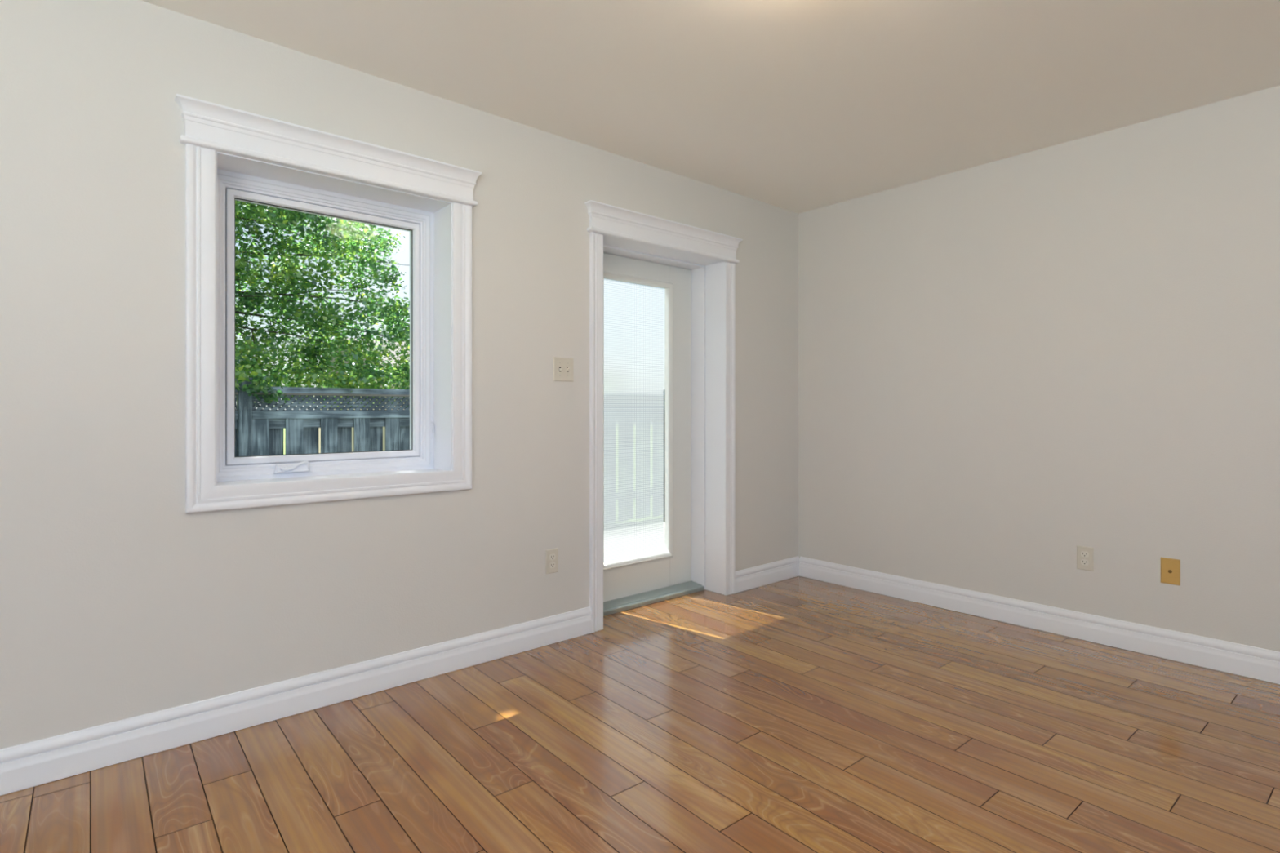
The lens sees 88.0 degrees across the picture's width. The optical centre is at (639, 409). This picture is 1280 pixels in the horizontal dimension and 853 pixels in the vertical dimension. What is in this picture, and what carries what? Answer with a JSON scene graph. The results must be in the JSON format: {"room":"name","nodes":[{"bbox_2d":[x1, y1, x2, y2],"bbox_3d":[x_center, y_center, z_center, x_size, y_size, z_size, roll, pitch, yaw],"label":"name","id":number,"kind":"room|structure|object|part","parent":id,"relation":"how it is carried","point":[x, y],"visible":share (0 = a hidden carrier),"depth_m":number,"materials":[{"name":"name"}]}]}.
{"room":"empty living room","nodes":[
{"label":"empty living room","id":0,"kind":"room"},
{"bbox_2d":[0,0,798,749],"bbox_3d":[-1.128,-0.101,2.780,5.544,2.444,0.324,0,0,-41],"label":"wall","id":1,"kind":"structure","parent":0,"point":[118,602],"depth_m":2.28,"materials":[{"name":"white paint"}]},
{"bbox_2d":[0,606,591,795],"bbox_3d":[-1.678,1.052,2.076,3.792,0.128,0.017,0,0,-41],"label":"baseboard","id":2,"kind":"structure","parent":1,"relation":"attached to","point":[43,761],"depth_m":2.35,"materials":[{"name":"white paint"}]},
{"bbox_2d":[174,93,481,513],"bbox_3d":[-1.200,-0.344,2.639,1.095,1.378,0.303,0,0,-41],"label":"window","id":3,"kind":"structure","parent":1,"relation":"in","point":[232,154],"depth_m":2.56,"materials":[{"name":"white paint"}]},
{"bbox_3d":[-1.485,-0.271,2.242,0.085,1.232,0.020,0,0,-41],"label":"casing","id":4,"kind":"part","parent":3,"relation":"part of","materials":[{"name":"white paint"}]},
{"bbox_3d":[-1.354,0.229,2.586,0.126,0.033,0.020,0,0,-41],"label":"crank handle","id":5,"kind":"part","parent":3,"relation":"part of","materials":[{"name":"white plastic"}]},
{"bbox_3d":[-1.342,0.218,2.577,0.104,0.040,0.018,0,0,-41],"label":"crank arm","id":6,"kind":"part","parent":3,"relation":"part of","materials":[{"name":"white plastic"}]},
{"bbox_3d":[-1.271,-0.308,2.720,0.736,1.028,0.050,0,0,-41],"label":"sash","id":7,"kind":"part","parent":3,"relation":"part of","materials":[{"name":"white plastic"}]},
{"bbox_3d":[-1.273,-0.309,2.723,0.855,1.148,0.080,0,0,-41],"label":"frame","id":8,"kind":"part","parent":3,"relation":"part of","materials":[{"name":"white plastic"}]},
{"bbox_3d":[-1.126,0.302,2.554,1.035,0.085,0.020,0,0,-41],"label":"casing","id":9,"kind":"part","parent":3,"relation":"part of","materials":[{"name":"white paint"}]},
{"bbox_3d":[-1.215,0.268,2.656,0.855,0.007,0.257,0,0,-41],"label":"sill","id":10,"kind":"part","parent":3,"relation":"part of","materials":[{"name":"white paint"}]},
{"bbox_3d":[-0.923,0.080,2.956,0.009,0.058,0.024,0,0,-41],"label":"lock lever","id":11,"kind":"part","parent":3,"relation":"part of","materials":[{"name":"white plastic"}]},
{"bbox_3d":[-0.768,-0.271,2.865,0.085,1.232,0.020,0,0,-41],"label":"casing","id":12,"kind":"part","parent":3,"relation":"part of","materials":[{"name":"white paint"}]},
{"bbox_2d":[545,547,558,573],"bbox_3d":[-0.420,0.725,3.175,0.070,0.115,0.008,0,0,-41],"label":"wall outlet","id":13,"kind":"object","parent":1,"relation":"attached to","point":[551,555],"visible":1,"depth_m":3.17,"materials":[{"name":"beige plastic"}]},
{"bbox_2d":[549,562,555,568],"bbox_3d":[-0.418,0.745,3.173,0.033,0.027,0.003,0,0,-41],"label":"receptacle","id":14,"kind":"object","parent":13,"relation":"attached to","point":[552,565],"depth_m":3.17,"materials":[{"name":"grey plastic"}]},
{"bbox_2d":[549,554,555,559],"bbox_3d":[-0.418,0.706,3.173,0.033,0.027,0.003,0,0,-41],"label":"receptacle","id":15,"kind":"object","parent":13,"relation":"attached to","point":[552,557],"depth_m":3.17,"materials":[{"name":"grey plastic"}]},
{"bbox_2d":[553,356,573,382],"bbox_3d":[-0.367,-0.196,3.216,0.117,0.115,0.016,0,0,-41],"label":"light switch","id":16,"kind":"object","parent":1,"relation":"attached to","point":[562,366],"visible":1,"depth_m":3.21,"materials":[{"name":"beige plastic"}]},
{"bbox_2d":[584,200,742,632],"bbox_3d":[0.067,0.041,3.787,1.146,2.151,0.373,0,0,-41],"label":"door","id":17,"kind":"structure","parent":1,"relation":"in","point":[695,267],"depth_m":3.99,"materials":[{"name":"white paint"}]},
{"bbox_3d":[-0.216,0.114,3.345,0.079,2.002,0.020,0,0,-41],"label":"casing","id":18,"kind":"part","parent":17,"relation":"part of","materials":[{"name":"white paint"}]},
{"bbox_3d":[-0.021,0.063,3.897,0.562,1.676,0.048,0,0,-41],"label":"glass frame","id":19,"kind":"part","parent":17,"relation":"part of","materials":[{"name":"clear glass"}]},
{"bbox_3d":[-0.032,0.100,3.901,0.910,1.961,0.040,0,0,-41],"label":"panel","id":20,"kind":"part","parent":17,"relation":"part of","materials":[{"name":"white paint"}]},
{"bbox_3d":[-0.003,0.107,3.865,0.956,2.018,0.162,0,0,-41],"label":"frame","id":21,"kind":"part","parent":17,"relation":"part of","materials":[{"name":"white paint"}]},
{"bbox_3d":[0.544,0.114,4.005,0.080,2.002,0.020,0,0,-41],"label":"casing","id":22,"kind":"part","parent":17,"relation":"part of","materials":[{"name":"white paint"}]},
{"bbox_2d":[735,555,799,593],"bbox_3d":[0.825,1.052,4.252,0.664,0.128,0.017,0,0,-41],"label":"baseboard","id":23,"kind":"structure","parent":1,"relation":"attached to","point":[757,576],"depth_m":4.23,"materials":[{"name":"white paint"}]},
{"bbox_2d":[0,576,1279,852],"bbox_3d":[0.386,1.118,1.038,5.544,0.002,4.660,0,0,-41],"label":"floor","id":24,"kind":"structure","parent":0,"point":[860,722],"depth_m":2.14,"materials":[{"name":"laminate"}]},
{"bbox_2d":[140,0,1279,213],"bbox_3d":[0.379,-1.383,1.045,5.784,0.120,4.920,0,0,-41],"label":"ceiling","id":25,"kind":"structure","parent":0,"point":[797,106],"depth_m":2.55,"materials":[{"name":"white paint"}]},
{"bbox_2d":[798,85,1279,651],"bbox_3d":[2.517,0.047,2.903,0.120,2.740,4.920,0,0,-41],"label":"wall","id":26,"kind":"structure","parent":0,"point":[1009,366],"depth_m":3.27,"materials":[{"name":"white paint"}]},
{"bbox_2d":[799,556,1279,684],"bbox_3d":[2.537,1.052,2.775,0.017,0.128,4.460,0,0,-41],"label":"baseboard","id":27,"kind":"structure","parent":26,"relation":"attached to","point":[1249,661],"depth_m":3.26,"materials":[{"name":"white paint"}]},
{"bbox_2d":[1076,545,1093,571],"bbox_3d":[2.159,0.721,3.217,0.008,0.115,0.070,0,0,-41],"label":"wall outlet","id":28,"kind":"object","parent":26,"relation":"attached to","point":[1085,555],"visible":1,"depth_m":3.21,"materials":[{"name":"beige plastic"}]},
{"bbox_2d":[1080,559,1088,565],"bbox_3d":[2.157,0.741,3.216,0.003,0.027,0.033,0,0,-41],"label":"receptacle","id":29,"kind":"object","parent":28,"relation":"attached to","point":[1083,562],"depth_m":3.21,"materials":[{"name":"grey plastic"}]},
{"bbox_2d":[1080,551,1088,557],"bbox_3d":[2.157,0.702,3.216,0.003,0.027,0.033,0,0,-41],"label":"receptacle","id":30,"kind":"object","parent":28,"relation":"attached to","point":[1083,553],"depth_m":3.21,"materials":[{"name":"grey plastic"}]},
{"bbox_2d":[1160,557,1180,585],"bbox_3d":[2.371,0.724,2.967,0.016,0.115,0.070,0,0,-41],"label":"cable plate","id":31,"kind":"object","parent":26,"relation":"attached to","point":[1170,567],"visible":1,"depth_m":2.97,"materials":[{"name":"brown plastic"}]},
{"label":"outside","id":32,"kind":"structure","parent":0,"visible":0},
{"bbox_2d":[283,428,664,521],"bbox_3d":[-13.119,1.517,30.334,60.000,0.200,57.000,0,0,-41],"label":"lawn","id":33,"kind":"structure","parent":32,"point":[283,428],"depth_m":28.37,"materials":[{"name":"green plant"}]},
{"bbox_2d":[235,200,409,409],"bbox_3d":[-3.626,-3.472,6.173,8.352,9.790,6.023,0,0,-41],"label":"tree","id":34,"kind":"object","parent":33,"relation":"on","point":[349,243],"visible":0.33,"depth_m":6.75,"materials":[{"name":"green plant"}]},
{"bbox_2d":[317,337,409,453],"bbox_3d":[-6.027,-0.333,21.261,6.800,3.500,6.800,0,0,-41],"label":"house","id":35,"kind":"structure","parent":33,"relation":"on","point":[396,343],"depth_m":18.68,"materials":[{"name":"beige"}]},
{"bbox_2d":[235,377,664,516],"bbox_3d":[-1.575,0.575,7.089,9.754,1.685,0.116,0,0,-41],"label":"fence","id":36,"kind":"object","parent":33,"relation":"on","point":[259,431],"visible":0.15,"depth_m":5.96,"materials":[{"name":"grey wood"}]},
{"bbox_3d":[-4.254,0.117,4.779,2.340,0.090,0.037,0,0,-41],"label":"rail","id":37,"kind":"part","parent":36,"relation":"part of","materials":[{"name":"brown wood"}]},
{"bbox_3d":[-4.225,0.044,4.746,2.340,0.065,0.012,0,0,-41],"label":"rail","id":38,"kind":"part","parent":36,"relation":"part of","materials":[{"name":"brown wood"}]},
{"bbox_3d":[-3.324,0.575,5.569,0.116,1.685,0.116,0,0,-41],"label":"post","id":39,"kind":"part","parent":36,"relation":"part of","materials":[{"name":"grey wood"}]},
{"bbox_3d":[-2.402,-0.168,6.369,2.340,0.060,0.065,0,0,-41],"label":"rail","id":40,"kind":"part","parent":36,"relation":"part of","materials":[{"name":"grey wood"}]},
{"bbox_3d":[-2.384,0.044,6.347,2.340,0.065,0.012,0,0,-41],"label":"rail","id":41,"kind":"part","parent":36,"relation":"part of","materials":[{"name":"grey wood"}]},
{"bbox_3d":[-2.413,0.117,6.380,2.340,0.090,0.037,0,0,-41],"label":"rail","id":42,"kind":"part","parent":36,"relation":"part of","materials":[{"name":"grey wood"}]},
{"bbox_3d":[0.359,0.575,8.770,0.116,1.685,0.116,0,0,-41],"label":"post","id":43,"kind":"part","parent":36,"relation":"part of","materials":[{"name":"grey wood"}]},
{"bbox_2d":[607,521,664,562],"bbox_3d":[-0.209,1.287,5.118,4.000,0.260,2.000,0,0,-41],"label":"patio","id":44,"kind":"structure","parent":33,"relation":"on","point":[664,522],"depth_m":5.62,"materials":[{"name":"concrete"}]}
]}

